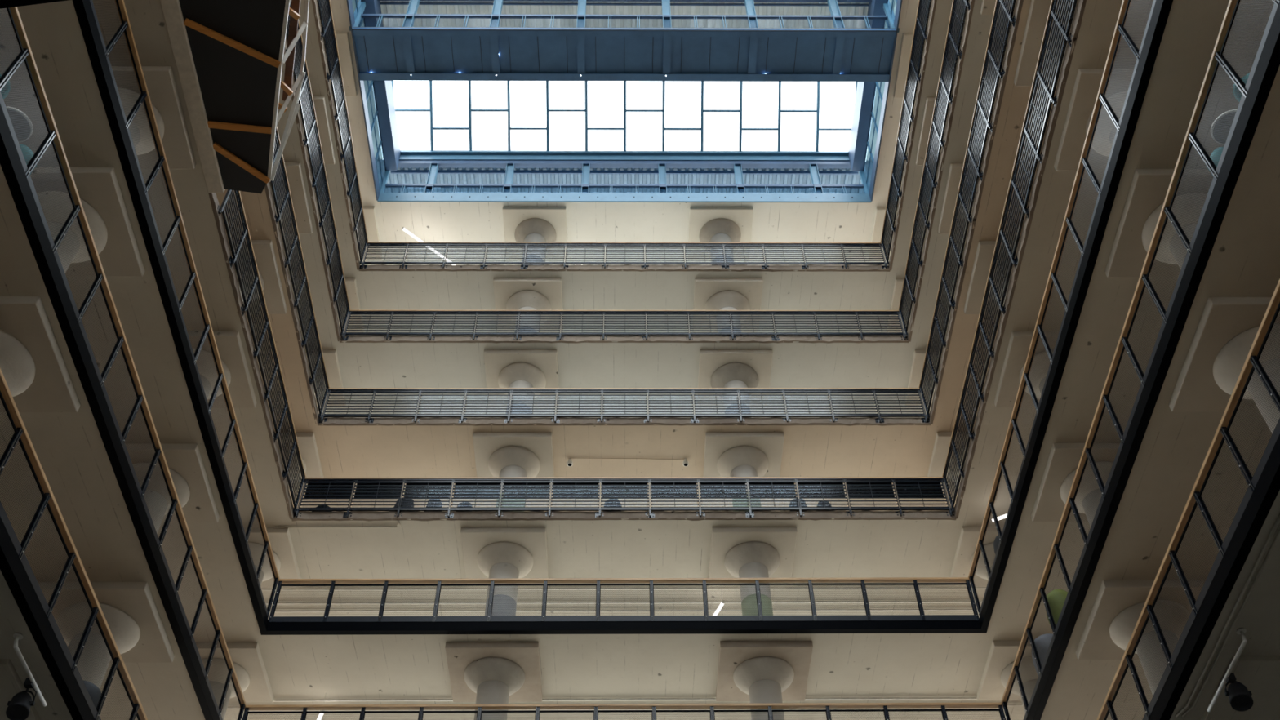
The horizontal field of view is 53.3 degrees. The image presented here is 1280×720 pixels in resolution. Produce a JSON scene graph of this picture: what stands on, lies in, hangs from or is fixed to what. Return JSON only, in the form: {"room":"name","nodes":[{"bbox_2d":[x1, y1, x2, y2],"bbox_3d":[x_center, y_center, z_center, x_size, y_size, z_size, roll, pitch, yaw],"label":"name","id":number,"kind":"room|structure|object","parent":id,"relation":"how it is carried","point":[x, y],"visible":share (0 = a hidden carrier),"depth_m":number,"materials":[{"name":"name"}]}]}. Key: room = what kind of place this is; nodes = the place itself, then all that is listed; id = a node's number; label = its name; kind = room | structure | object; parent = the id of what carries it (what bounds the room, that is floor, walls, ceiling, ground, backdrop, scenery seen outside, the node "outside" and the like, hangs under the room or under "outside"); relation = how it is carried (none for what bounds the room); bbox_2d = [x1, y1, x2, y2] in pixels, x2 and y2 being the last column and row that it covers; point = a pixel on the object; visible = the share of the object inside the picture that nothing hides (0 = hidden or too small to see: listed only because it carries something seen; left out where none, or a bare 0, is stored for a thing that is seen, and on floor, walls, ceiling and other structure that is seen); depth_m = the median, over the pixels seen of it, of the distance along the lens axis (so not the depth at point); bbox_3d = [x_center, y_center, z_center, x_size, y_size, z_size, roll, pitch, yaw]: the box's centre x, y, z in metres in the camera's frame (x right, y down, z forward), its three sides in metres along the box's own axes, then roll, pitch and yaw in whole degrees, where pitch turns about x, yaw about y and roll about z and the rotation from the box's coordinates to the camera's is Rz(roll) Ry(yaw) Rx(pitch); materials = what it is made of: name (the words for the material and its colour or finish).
{"room":"building atrium","nodes":[
{"label":"building atrium","id":0,"kind":"room"},
{"bbox_2d":[92,0,1153,617],"bbox_3d":[-0.279,-9.049,23.716,43.000,0.260,51.000,0,-50,-1],"label":"ceiling","id":1,"kind":"structure","parent":0,"point":[576,548],"depth_m":35.17,"materials":[{"name":"paint"}]},
{"bbox_2d":[160,0,309,193],"bbox_3d":[-7.976,-6.285,26.581,2.913,1.372,5.912,0,-50,-1],"label":"stair landing","id":2,"kind":"structure","parent":1,"relation":"on","point":[229,59],"depth_m":26.31,"materials":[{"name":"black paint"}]},
{"bbox_2d":[227,240,287,314],"bbox_3d":[-10.813,-1.119,32.849,2.340,3.540,2.340,0,-50,-1],"label":"column","id":3,"kind":"structure","parent":1,"relation":"on","point":[264,251],"depth_m":33.91,"materials":[{"name":"concrete"}]},
{"bbox_2d":[275,432,323,491],"bbox_3d":[-10.866,4.184,37.370,2.340,3.540,2.340,0,-50,-1],"label":"column","id":4,"kind":"structure","parent":1,"relation":"on","point":[307,443],"depth_m":38.25,"materials":[{"name":"concrete"}]},
{"bbox_2d":[472,432,554,507],"bbox_3d":[-3.795,4.184,37.453,2.340,3.540,2.340,0,-50,-1],"label":"column","id":5,"kind":"structure","parent":1,"relation":"on","point":[497,455],"depth_m":38.12,"materials":[{"name":"concrete"}]},
{"bbox_2d":[261,586,986,590],"bbox_3d":[-0.433,6.601,36.820,37.000,0.056,0.056,0,-50,-1],"label":"ceiling pipe","id":6,"kind":"object","parent":1,"relation":"attached to","point":[805,588],"visible":0.47,"depth_m":36.80,"materials":[{"name":"metal"}]},
{"bbox_2d":[265,600,982,604],"bbox_3d":[-0.438,7.076,37.225,37.000,0.056,0.056,0,-50,-1],"label":"ceiling pipe","id":7,"kind":"object","parent":1,"relation":"attached to","point":[772,602],"visible":0.24,"depth_m":37.20,"materials":[{"name":"metal"}]},
{"bbox_2d":[270,608,977,612],"bbox_3d":[-0.441,7.353,37.461,37.000,0.056,0.056,0,-50,-1],"label":"ceiling pipe","id":8,"kind":"object","parent":1,"relation":"attached to","point":[655,610],"visible":0.47,"depth_m":37.44,"materials":[{"name":"metal"}]},
{"bbox_2d":[208,0,1086,521],"bbox_3d":[-0.351,-1.790,29.882,18.300,0.294,16.050,0,-50,-1],"label":"trim","id":9,"kind":"structure","parent":1,"relation":"attached to","point":[1080,7],"depth_m":34.89,"materials":[{"name":"metal"}]},
{"bbox_2d":[217,189,306,512],"bbox_3d":[-9.412,-0.040,32.104,0.118,1.440,9.975,0,-50,-1],"label":"balcony railing","id":10,"kind":"object","parent":9,"relation":"attached to","point":[286,407],"visible":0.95,"depth_m":31.80,"materials":[{"name":"metal"}]},
{"bbox_2d":[293,476,954,517],"bbox_3d":[-0.417,3.818,35.499,18.200,1.440,0.124,0,-50,-1],"label":"balcony railing","id":11,"kind":"object","parent":9,"relation":"attached to","point":[662,487],"visible":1,"depth_m":35.66,"materials":[{"name":"metal"}]},
{"bbox_2d":[942,0,1077,511],"bbox_3d":[8.676,-2.170,30.500,0.118,1.440,15.575,0,-50,-1],"label":"balcony railing","id":12,"kind":"object","parent":9,"relation":"attached to","point":[1038,76],"visible":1,"depth_m":29.86,"materials":[{"name":"metal"}]},
{"bbox_2d":[702,431,784,507],"bbox_3d":[3.134,4.184,37.534,2.340,3.540,2.340,0,-50,-1],"label":"column","id":13,"kind":"structure","parent":1,"relation":"on","point":[733,454],"depth_m":38.20,"materials":[{"name":"concrete"}]},
{"bbox_2d":[927,431,970,490],"bbox_3d":[10.062,4.184,37.616,2.340,3.540,2.340,0,-50,-1],"label":"column","id":14,"kind":"structure","parent":1,"relation":"on","point":[942,442],"depth_m":38.50,"materials":[{"name":"concrete"}]},
{"bbox_2d":[964,240,1019,314],"bbox_3d":[10.116,-1.119,33.096,2.340,3.540,2.340,0,-50,-1],"label":"column","id":15,"kind":"structure","parent":1,"relation":"on","point":[985,249],"depth_m":34.12,"materials":[{"name":"concrete"}]},
{"bbox_2d":[1013,0,1077,85],"bbox_3d":[10.169,-6.422,28.576,2.340,3.540,2.340,0,-50,-1],"label":"column","id":16,"kind":"structure","parent":1,"relation":"on","point":[1038,11],"depth_m":29.73,"materials":[{"name":"concrete"}]},
{"bbox_2d":[316,0,932,265],"bbox_3d":[-0.421,-19.351,35.800,43.000,0.280,51.000,0,-50,-1],"label":"ceiling","id":17,"kind":"structure","parent":0,"point":[432,222],"depth_m":47.61,"materials":[{"name":"white paint"}]},
{"bbox_2d":[346,0,400,200],"bbox_3d":[-9.411,-10.825,44.654,0.470,3.315,10.400,0,-50,-1],"label":"wall","id":18,"kind":"structure","parent":17,"relation":"on","point":[385,113],"depth_m":46.43,"materials":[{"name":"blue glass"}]},
{"bbox_2d":[377,154,871,202],"bbox_3d":[-0.567,-6.820,48.181,18.380,3.328,0.262,0,-50,-1],"label":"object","id":19,"kind":"structure","parent":18,"relation":"attached to","point":[813,162],"depth_m":47.84,"materials":[{"name":"blue metal"}]},
{"bbox_2d":[391,80,857,155],"bbox_3d":[-0.569,-10.369,48.353,17.968,1.734,4.960,0,-50,-1],"label":"skylight","id":20,"kind":"object","parent":19,"relation":"on","point":[432,152],"visible":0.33,"depth_m":49.20,"materials":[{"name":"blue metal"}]},
{"bbox_2d":[349,0,899,32],"bbox_3d":[-0.515,-11.976,43.786,18.380,3.328,0.240,0,-50,-1],"label":"wall","id":21,"kind":"structure","parent":18,"relation":"attached to","point":[411,15],"depth_m":43.37,"materials":[{"name":"blue metal"}]},
{"bbox_2d":[352,27,896,81],"bbox_3d":[-0.510,-10.512,43.359,18.160,0.702,1.919,0,-50,-1],"label":"beam","id":22,"kind":"object","parent":21,"relation":"attached to","point":[382,55],"visible":1,"depth_m":43.20,"materials":[{"name":"metal"}]},
{"bbox_3d":[-0.529,-12.754,44.997,18.200,0.072,0.052,0,-50,-1],"label":"purlin","id":23,"kind":"object","parent":18,"relation":"attached to","visible":0},
{"bbox_2d":[351,0,896,28],"bbox_3d":[-0.580,-12.291,45.495,20.109,0.083,1.586,0,-50,-1],"label":"deck","id":24,"kind":"object","parent":23,"relation":"on","point":[385,9],"visible":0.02,"depth_m":45.46,"materials":[{"name":"metal"}]},
{"bbox_2d":[379,2,869,6],"bbox_3d":[-0.531,-12.586,45.140,18.200,0.072,0.052,0,-50,-1],"label":"purlin","id":25,"kind":"object","parent":24,"relation":"attached to","point":[380,3],"visible":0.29,"depth_m":45.12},
{"bbox_2d":[848,0,902,201],"bbox_3d":[8.358,-10.825,44.862,0.470,3.315,10.400,0,-50,-1],"label":"wall","id":26,"kind":"structure","parent":17,"relation":"on","point":[863,114],"depth_m":46.56,"materials":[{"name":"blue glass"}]},
{"bbox_2d":[285,0,968,336],"bbox_3d":[-0.381,-16.484,32.437,43.000,0.260,51.000,0,-50,-1],"label":"ceiling","id":27,"kind":"structure","parent":0,"point":[795,290],"depth_m":44.08,"materials":[{"name":"grey paint"}]},
{"bbox_2d":[321,31,357,96],"bbox_3d":[-10.918,-8.758,41.810,2.340,4.170,2.340,0,-50,-1],"label":"column","id":28,"kind":"structure","parent":27,"relation":"on","point":[342,37],"depth_m":43.18,"materials":[{"name":"white concrete"}]},
{"bbox_2d":[351,206,382,260],"bbox_3d":[-10.972,-3.455,46.330,2.340,4.170,2.340,0,-50,-1],"label":"column","id":29,"kind":"structure","parent":27,"relation":"on","point":[370,215],"depth_m":47.55,"materials":[{"name":"white concrete"}]},
{"bbox_2d":[502,206,568,265],"bbox_3d":[-3.900,-3.455,46.413,2.340,4.170,2.340,0,-50,-1],"label":"column","id":30,"kind":"structure","parent":27,"relation":"on","point":[521,224],"depth_m":47.34,"materials":[{"name":"white concrete"}]},
{"bbox_2d":[311,0,937,271],"bbox_3d":[-0.454,-9.224,38.602,18.300,0.294,16.050,0,-50,-1],"label":"trim","id":31,"kind":"structure","parent":27,"relation":"attached to","point":[499,268],"depth_m":43.63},
{"bbox_2d":[316,0,368,264],"bbox_3d":[-9.509,-8.007,40.371,0.118,1.440,11.375,0,-50,-1],"label":"balcony railing","id":32,"kind":"object","parent":31,"relation":"attached to","point":[328,20],"visible":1,"depth_m":40.84,"materials":[{"name":"metal"}]},
{"bbox_2d":[359,241,888,269],"bbox_3d":[-0.520,-3.618,44.218,18.200,1.440,0.118,0,-50,-1],"label":"balcony railing","id":33,"kind":"object","parent":31,"relation":"attached to","point":[804,264],"visible":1,"depth_m":44.29,"materials":[{"name":"metal"}]},
{"bbox_2d":[880,0,931,264],"bbox_3d":[8.557,-8.007,40.583,0.118,1.440,11.375,0,-50,-1],"label":"balcony railing","id":34,"kind":"object","parent":31,"relation":"attached to","point":[919,24],"visible":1,"depth_m":41.01,"materials":[{"name":"metal"}]},
{"bbox_2d":[688,206,753,265],"bbox_3d":[3.029,-3.455,46.495,2.340,4.170,2.340,0,-50,-1],"label":"column","id":35,"kind":"structure","parent":27,"relation":"on","point":[706,224],"depth_m":47.41,"materials":[{"name":"white concrete"}]},
{"bbox_2d":[868,206,897,260],"bbox_3d":[9.957,-3.455,46.576,2.340,4.170,2.340,0,-50,-1],"label":"column","id":36,"kind":"structure","parent":27,"relation":"on","point":[880,211],"depth_m":47.83,"materials":[{"name":"white concrete"}]},
{"bbox_2d":[893,32,926,97],"bbox_3d":[10.010,-8.758,42.056,2.340,4.170,2.340,0,-50,-1],"label":"column","id":37,"kind":"structure","parent":27,"relation":"on","point":[907,37],"depth_m":43.42,"materials":[{"name":"white concrete"}]},
{"bbox_2d":[216,0,1057,511],"bbox_3d":[-0.313,-11.501,26.593,43.000,0.260,51.000,0,-50,-1],"label":"ceiling","id":38,"kind":"structure","parent":0,"point":[393,451],"depth_m":38.30,"materials":[{"name":"paint"}]},
{"bbox_2d":[270,162,313,233],"bbox_3d":[-10.847,-3.591,35.749,2.340,3.600,2.340,0,-50,-1],"label":"column","id":39,"kind":"structure","parent":38,"relation":"on","point":[294,171],"depth_m":36.89,"materials":[{"name":"concrete"}]},
{"bbox_2d":[305,349,346,407],"bbox_3d":[-10.900,1.712,40.269,2.340,3.600,2.340,0,-50,-1],"label":"column","id":40,"kind":"structure","parent":38,"relation":"on","point":[330,356],"depth_m":41.25,"materials":[{"name":"concrete"}]},
{"bbox_2d":[483,349,559,417],"bbox_3d":[-3.829,1.712,40.352,2.340,3.600,2.340,0,-50,-1],"label":"column","id":41,"kind":"structure","parent":38,"relation":"on","point":[504,368],"depth_m":41.04,"materials":[{"name":"concrete"}]},
{"bbox_2d":[264,0,1023,426],"bbox_3d":[-0.385,-4.242,32.758,18.300,0.295,16.050,0,-50,-1],"label":"trim","id":42,"kind":"structure","parent":38,"relation":"attached to","point":[848,421],"depth_m":37.79,"materials":[{"name":"metal"}]},
{"bbox_2d":[270,126,329,417],"bbox_3d":[-9.430,-4.090,33.618,0.118,1.440,14.175,0,-50,-1],"label":"balcony railing","id":43,"kind":"object","parent":42,"relation":"attached to","point":[312,322],"visible":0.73,"depth_m":35.28,"materials":[{"name":"metal"}]},
{"bbox_2d":[318,387,929,422],"bbox_3d":[-0.451,1.364,38.374,18.200,1.440,0.118,0,-50,-1],"label":"balcony railing","id":44,"kind":"object","parent":42,"relation":"attached to","point":[331,390],"visible":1,"depth_m":38.64,"materials":[{"name":"metal"}]},
{"bbox_2d":[919,0,1016,417],"bbox_3d":[8.637,-4.090,33.831,0.118,1.440,14.175,0,-50,-1],"label":"balcony railing","id":45,"kind":"object","parent":42,"relation":"attached to","point":[979,104],"visible":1,"depth_m":33.63,"materials":[{"name":"metal"}]},
{"bbox_2d":[697,349,773,417],"bbox_3d":[3.100,1.712,40.434,2.340,3.600,2.340,0,-50,-1],"label":"column","id":46,"kind":"structure","parent":38,"relation":"on","point":[717,368],"depth_m":41.13,"materials":[{"name":"concrete"}]},
{"bbox_2d":[904,349,942,406],"bbox_3d":[10.028,1.712,40.515,2.340,3.600,2.340,0,-50,-1],"label":"column","id":47,"kind":"structure","parent":38,"relation":"on","point":[918,358],"depth_m":41.48,"materials":[{"name":"concrete"}]},
{"bbox_2d":[937,163,982,234],"bbox_3d":[10.082,-3.591,35.995,2.340,3.600,2.340,0,-50,-1],"label":"column","id":48,"kind":"structure","parent":38,"relation":"on","point":[955,169],"depth_m":37.10,"materials":[{"name":"concrete"}]},
{"bbox_2d":[0,0,1274,719],"bbox_3d":[-0.244,-6.545,20.779,43.000,0.260,51.000,0,-50,-1],"label":"ceiling","id":49,"kind":"structure","parent":0,"point":[384,666],"depth_m":30.37,"materials":[{"name":"paint"}]},
{"bbox_2d":[111,66,196,168],"bbox_3d":[-10.726,-3.944,25.423,2.340,3.620,2.340,0,-50,-1],"label":"column","id":50,"kind":"structure","parent":49,"relation":"on","point":[160,81],"depth_m":26.45,"materials":[{"name":"concrete"}]},
{"bbox_2d":[71,0,279,631],"bbox_3d":[-9.325,-0.763,26.494,0.165,1.688,18.297,0,-50,-1],"label":"balcony railing","id":51,"kind":"object","parent":49,"relation":"on","point":[98,54],"visible":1,"depth_m":25.49,"materials":[{"name":"metal"}]},
{"bbox_2d":[187,331,257,408],"bbox_3d":[-10.779,1.359,29.943,2.340,3.620,2.340,0,-50,-1],"label":"column","id":52,"kind":"structure","parent":49,"relation":"on","point":[228,344],"depth_m":30.92,"materials":[{"name":"concrete"}]},
{"bbox_2d":[243,527,302,587],"bbox_3d":[-10.832,6.662,34.463,2.340,3.620,2.340,0,-50,-1],"label":"column","id":53,"kind":"structure","parent":49,"relation":"on","point":[280,539],"depth_m":35.35,"materials":[{"name":"concrete"}]},
{"bbox_2d":[460,527,548,616],"bbox_3d":[-3.760,6.662,34.546,2.340,3.620,2.340,0,-50,-1],"label":"column","id":54,"kind":"structure","parent":49,"relation":"on","point":[487,552],"depth_m":35.23,"materials":[{"name":"concrete"}]},
{"bbox_2d":[259,577,987,635],"bbox_3d":[-0.383,6.266,32.591,18.200,1.688,0.165,0,-50,-1],"label":"balcony railing","id":55,"kind":"object","parent":49,"relation":"on","point":[326,624],"visible":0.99,"depth_m":32.29,"materials":[{"name":"metal"}]},
{"bbox_2d":[273,697,977,701],"bbox_3d":[-0.397,8.987,33.782,37.000,0.060,0.060,0,-50,-1],"label":"ceiling pipe","id":56,"kind":"object","parent":49,"relation":"attached to","point":[833,698],"visible":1,"depth_m":33.77,"materials":[{"name":"white paint"}]},
{"bbox_2d":[708,526,797,615],"bbox_3d":[3.168,6.662,34.627,2.340,3.620,2.340,0,-50,-1],"label":"column","id":57,"kind":"structure","parent":49,"relation":"on","point":[746,552],"depth_m":35.31,"materials":[{"name":"concrete"}]},
{"bbox_2d":[949,526,1003,586],"bbox_3d":[10.097,6.662,34.709,2.340,3.620,2.340,0,-50,-1],"label":"column","id":58,"kind":"structure","parent":49,"relation":"on","point":[969,535],"depth_m":35.63,"materials":[{"name":"concrete"}]},
{"bbox_2d":[993,331,1058,407],"bbox_3d":[10.150,1.359,30.189,2.340,3.620,2.340,0,-50,-1],"label":"column","id":59,"kind":"structure","parent":49,"relation":"on","point":[1020,342],"depth_m":31.16,"materials":[{"name":"concrete"}]},
{"bbox_2d":[968,0,1173,628],"bbox_3d":[8.699,-0.763,26.705,0.165,1.688,18.297,0,-50,-1],"label":"balcony railing","id":60,"kind":"object","parent":49,"relation":"on","point":[1146,55],"visible":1,"depth_m":25.72,"materials":[{"name":"metal"}]},
{"bbox_2d":[1053,68,1133,170],"bbox_3d":[10.203,-3.944,25.669,2.340,3.620,2.340,0,-50,-1],"label":"column","id":61,"kind":"structure","parent":49,"relation":"on","point":[1087,82],"depth_m":26.69,"materials":[{"name":"concrete"}]},
{"bbox_2d":[0,65,1279,719],"bbox_3d":[-0.210,-4.060,17.864,43.000,0.260,51.000,0,-50,-1],"label":"ceiling","id":62,"kind":"structure","parent":0,"point":[1244,260],"depth_m":23.02,"materials":[{"name":"paint"}]},
{"bbox_2d":[30,167,145,276],"bbox_3d":[-10.691,-1.449,22.497,2.340,3.590,2.340,0,-50,-1],"label":"column","id":63,"kind":"structure","parent":62,"relation":"on","point":[99,190],"depth_m":23.40,"materials":[{"name":"concrete"}]},
{"bbox_2d":[0,6,246,719],"bbox_3d":[-9.285,1.189,23.125,0.165,1.688,19.697,0,-50,-1],"label":"balcony railing","id":64,"kind":"object","parent":62,"relation":"on","point":[17,174],"visible":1,"depth_m":21.93,"materials":[{"name":"metal"}]},
{"bbox_2d":[125,443,219,533],"bbox_3d":[-10.744,3.853,27.017,2.340,3.590,2.340,0,-50,-1],"label":"column","id":65,"kind":"structure","parent":62,"relation":"on","point":[184,462],"depth_m":27.85,"materials":[{"name":"concrete"}]},
{"bbox_2d":[195,642,274,719],"bbox_3d":[-10.798,9.156,31.537,2.340,3.590,2.340,0,-50,-1],"label":"column","id":66,"kind":"structure","parent":62,"relation":"on","point":[246,658],"depth_m":32.36,"materials":[{"name":"concrete"}]},
{"bbox_2d":[444,641,542,719],"bbox_3d":[-3.726,9.156,31.620,2.340,3.590,2.340,0,-50,-1],"label":"column","id":67,"kind":"structure","parent":62,"relation":"on","point":[481,673],"depth_m":32.31,"materials":[{"name":"white concrete"}]},
{"bbox_2d":[240,702,1007,719],"bbox_3d":[-0.349,8.750,29.676,18.200,1.688,0.165,0,-50,-1],"label":"balcony railing","id":68,"kind":"object","parent":62,"relation":"on","point":[827,706],"visible":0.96,"depth_m":30.20,"materials":[{"name":"metal"}]},
{"bbox_2d":[715,640,813,719],"bbox_3d":[3.203,9.156,31.701,2.340,3.590,2.340,0,-50,-1],"label":"column","id":69,"kind":"structure","parent":62,"relation":"on","point":[755,672],"depth_m":32.39,"materials":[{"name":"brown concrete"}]},
{"bbox_2d":[976,640,1038,712],"bbox_3d":[10.131,9.156,31.783,2.340,3.590,2.340,0,-50,-1],"label":"column","id":70,"kind":"structure","parent":62,"relation":"on","point":[1002,654],"depth_m":32.68,"materials":[{"name":"concrete"}]},
{"bbox_2d":[1031,443,1119,526],"bbox_3d":[10.184,3.853,27.263,2.340,3.590,2.340,0,-50,-1],"label":"column","id":71,"kind":"structure","parent":62,"relation":"on","point":[1064,459],"depth_m":28.10,"materials":[{"name":"concrete"}]},
{"bbox_2d":[1000,0,1279,719],"bbox_3d":[8.739,1.189,23.337,0.165,1.688,19.697,0,-50,-1],"label":"balcony railing","id":72,"kind":"object","parent":62,"relation":"on","point":[1255,92],"visible":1,"depth_m":21.63,"materials":[{"name":"metal"}]},
{"bbox_2d":[1104,168,1213,277],"bbox_3d":[10.237,-1.449,22.743,2.340,3.590,2.340,0,-50,-1],"label":"column","id":73,"kind":"structure","parent":62,"relation":"on","point":[1148,188],"depth_m":23.67,"materials":[{"name":"concrete"}]},
{"bbox_2d":[0,489,1279,719],"bbox_3d":[-0.176,-1.576,14.950,43.000,0.260,51.000,0,-50,-1],"label":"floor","id":74,"kind":"structure","parent":0,"point":[1260,616],"depth_m":19.81,"materials":[{"name":"paint"}]},
{"bbox_2d":[0,658,40,719],"bbox_3d":[-15.817,5.623,20.673,11.854,0.110,2.380,0,-50,-1],"label":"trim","id":75,"kind":"structure","parent":74,"relation":"attached to","point":[11,684],"depth_m":20.34,"materials":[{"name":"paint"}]},
{"bbox_2d":[13,632,46,706],"bbox_3d":[-9.487,4.738,19.760,0.288,0.444,1.505,0,-50,-1],"label":"pipe","id":76,"kind":"object","parent":74,"relation":"hanging from","point":[17,636],"visible":1,"depth_m":19.56,"materials":[{"name":"metal"}]},
{"bbox_2d":[5,677,36,719],"bbox_3d":[-9.511,5.258,19.674,0.530,0.516,0.332,-37,-59,27],"label":"stage light","id":77,"kind":"object","parent":76,"relation":"hanging from","point":[19,708],"visible":1,"depth_m":19.61,"materials":[{"name":"black metal"}]},
{"bbox_2d":[0,296,80,412],"bbox_3d":[-10.657,1.035,19.582,2.340,3.590,2.340,0,-50,-1],"label":"column","id":78,"kind":"structure","parent":74,"relation":"on","point":[33,366],"depth_m":20.66,"materials":[{"name":"concrete"}]},
{"bbox_2d":[0,368,147,719],"bbox_3d":[-9.245,3.141,19.756,0.165,1.688,21.097,0,-50,-1],"label":"balcony railing","id":79,"kind":"object","parent":74,"relation":"on","point":[17,572],"visible":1,"depth_m":19.98,"materials":[{"name":"metal"}]},
{"bbox_2d":[38,582,174,688],"bbox_3d":[-10.710,6.338,24.102,2.340,3.590,2.340,0,-50,-1],"label":"column","id":80,"kind":"structure","parent":74,"relation":"on","point":[130,611],"depth_m":24.85,"materials":[{"name":"concrete"}]},
{"bbox_2d":[1075,579,1205,696],"bbox_3d":[10.218,6.338,24.348,2.340,3.590,2.340,0,-50,-1],"label":"column","id":81,"kind":"structure","parent":74,"relation":"on","point":[1117,606],"depth_m":25.07,"materials":[{"name":"concrete"}]},
{"bbox_2d":[1096,278,1279,719],"bbox_3d":[8.778,3.141,19.968,0.165,1.688,21.097,0,-50,-1],"label":"balcony railing","id":82,"kind":"object","parent":74,"relation":"on","point":[1264,487],"visible":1,"depth_m":19.57,"materials":[{"name":"metal"}]},
{"bbox_2d":[1168,297,1279,433],"bbox_3d":[10.272,1.035,19.828,2.340,3.590,2.340,0,-50,-1],"label":"column","id":83,"kind":"structure","parent":74,"relation":"on","point":[1228,327],"depth_m":20.71,"materials":[{"name":"concrete"}]},
{"bbox_2d":[1206,627,1247,711],"bbox_3d":[9.254,4.813,20.045,0.290,0.444,1.818,0,-50,-1],"label":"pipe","id":84,"kind":"object","parent":74,"relation":"hanging from","point":[1242,631],"visible":1,"depth_m":19.77,"materials":[{"name":"metal"}]},
{"bbox_2d":[1224,672,1253,711],"bbox_3d":[9.290,5.167,19.818,0.331,0.516,0.409,-36,-58,26],"label":"stage light","id":85,"kind":"object","parent":84,"relation":"hanging from","point":[1241,700],"visible":1,"depth_m":19.73,"materials":[{"name":"black metal"}]},
{"bbox_2d":[1175,513,1279,717],"bbox_3d":[8.989,3.947,19.529,0.143,0.040,5.207,0,-50,-1],"label":"ceiling pipe","id":86,"kind":"object","parent":74,"relation":"attached to","point":[1268,540],"visible":1,"depth_m":19.45,"materials":[{"name":"paint"}]},
{"bbox_2d":[1181,528,1279,716],"bbox_3d":[9.092,3.947,19.530,0.143,0.040,5.207,0,-50,-1],"label":"ceiling pipe","id":87,"kind":"object","parent":74,"relation":"attached to","point":[1257,576],"visible":1,"depth_m":19.58,"materials":[{"name":"paint"}]},
{"bbox_2d":[1200,655,1279,719],"bbox_3d":[15.327,5.623,21.039,11.854,0.110,2.380,0,-50,-1],"label":"ceiling","id":88,"kind":"structure","parent":74,"relation":"attached to","point":[1260,674],"depth_m":20.69,"materials":[{"name":"paint"}]},
{"bbox_2d":[274,0,1013,417],"bbox_3d":[-0.347,-13.992,29.515,43.000,0.260,51.000,0,-50,-1],"label":"ceiling","id":89,"kind":"structure","parent":0,"point":[362,365],"depth_m":41.17,"materials":[{"name":"grey paint"}]},
{"bbox_2d":[297,96,335,164],"bbox_3d":[-10.881,-6.082,38.671,2.340,3.600,2.340,0,-50,-1],"label":"column","id":90,"kind":"structure","parent":89,"relation":"on","point":[319,102],"depth_m":39.84,"materials":[{"name":"concrete"}]},
{"bbox_2d":[330,277,364,332],"bbox_3d":[-10.935,-0.779,43.191,2.340,3.600,2.340,0,-50,-1],"label":"column","id":91,"kind":"structure","parent":89,"relation":"on","point":[351,285],"depth_m":44.19,"materials":[{"name":"concrete"}]},
{"bbox_2d":[493,277,563,336],"bbox_3d":[-3.863,-0.779,43.274,2.340,3.600,2.340,0,-50,-1],"label":"column","id":92,"kind":"structure","parent":89,"relation":"on","point":[509,293],"depth_m":43.97,"materials":[{"name":"concrete"}]},
{"bbox_2d":[283,0,974,343],"bbox_3d":[-0.420,-6.733,35.680,18.300,0.295,16.050,0,-50,-1],"label":"trim","id":93,"kind":"structure","parent":89,"relation":"attached to","point":[352,339],"depth_m":40.71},
{"bbox_2d":[285,0,350,335],"bbox_3d":[-9.470,-6.048,36.995,0.118,1.440,12.775,0,-50,-1],"label":"balcony railing","id":94,"kind":"object","parent":93,"relation":"attached to","point":[313,126],"visible":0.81,"depth_m":37.91,"materials":[{"name":"metal"}]},
{"bbox_2d":[341,310,907,340],"bbox_3d":[-0.486,-1.127,41.296,18.200,1.440,0.118,0,-50,-1],"label":"balcony railing","id":95,"kind":"object","parent":93,"relation":"attached to","point":[476,313],"visible":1,"depth_m":41.29,"materials":[{"name":"metal"}]},
{"bbox_2d":[897,0,970,335],"bbox_3d":[8.597,-6.048,37.207,0.118,1.440,12.775,0,-50,-1],"label":"balcony railing","id":96,"kind":"object","parent":93,"relation":"attached to","point":[950,37],"visible":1,"depth_m":37.33,"materials":[{"name":"metal"}]},
{"bbox_2d":[692,278,763,336],"bbox_3d":[3.065,-0.779,43.356,2.340,3.600,2.340,0,-50,-1],"label":"column","id":97,"kind":"structure","parent":89,"relation":"on","point":[709,294],"depth_m":44.06,"materials":[{"name":"concrete"}]},
{"bbox_2d":[886,278,917,333],"bbox_3d":[9.994,-0.779,43.437,2.340,3.600,2.340,0,-50,-1],"label":"column","id":98,"kind":"structure","parent":89,"relation":"on","point":[898,285],"depth_m":44.45,"materials":[{"name":"concrete"}]},
{"bbox_2d":[915,97,950,165],"bbox_3d":[10.047,-6.082,38.917,2.340,3.600,2.340,0,-50,-1],"label":"column","id":99,"kind":"structure","parent":89,"relation":"on","point":[930,101],"depth_m":40.06,"materials":[{"name":"concrete"}]},
{"bbox_3d":[-12.736,-10.216,45.503,0.200,2.856,15.080,0,-50,-1],"label":"wall","id":100,"kind":"structure","parent":0,"visible":0},
{"bbox_2d":[363,80,383,160],"bbox_3d":[-12.805,-10.724,47.100,5.700,0.234,13.780,0,-50,-1],"label":"window","id":101,"kind":"structure","parent":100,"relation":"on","point":[371,93],"depth_m":48.37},
{"bbox_2d":[375,160,872,193],"bbox_3d":[-0.640,-6.548,50.561,20.109,0.083,3.120,0,-50,-1],"label":"deck","id":102,"kind":"object","parent":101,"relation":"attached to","point":[594,179],"visible":0.15,"depth_m":50.11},
{"bbox_2d":[390,169,858,174],"bbox_3d":[-0.585,-7.316,49.718,18.200,0.202,0.052,0,-50,-1],"label":"purlin","id":103,"kind":"object","parent":102,"relation":"attached to","point":[397,171],"visible":0.86,"depth_m":49.69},
{"bbox_3d":[11.625,-6.457,48.995,0.200,2.856,5.200,0,-50,-1],"label":"wall","id":104,"kind":"structure","parent":0,"visible":0},
{"bbox_2d":[865,81,884,161],"bbox_3d":[11.694,-10.724,47.388,5.700,0.234,13.780,0,-50,-1],"label":"window","id":105,"kind":"structure","parent":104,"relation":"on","point":[876,96],"depth_m":48.59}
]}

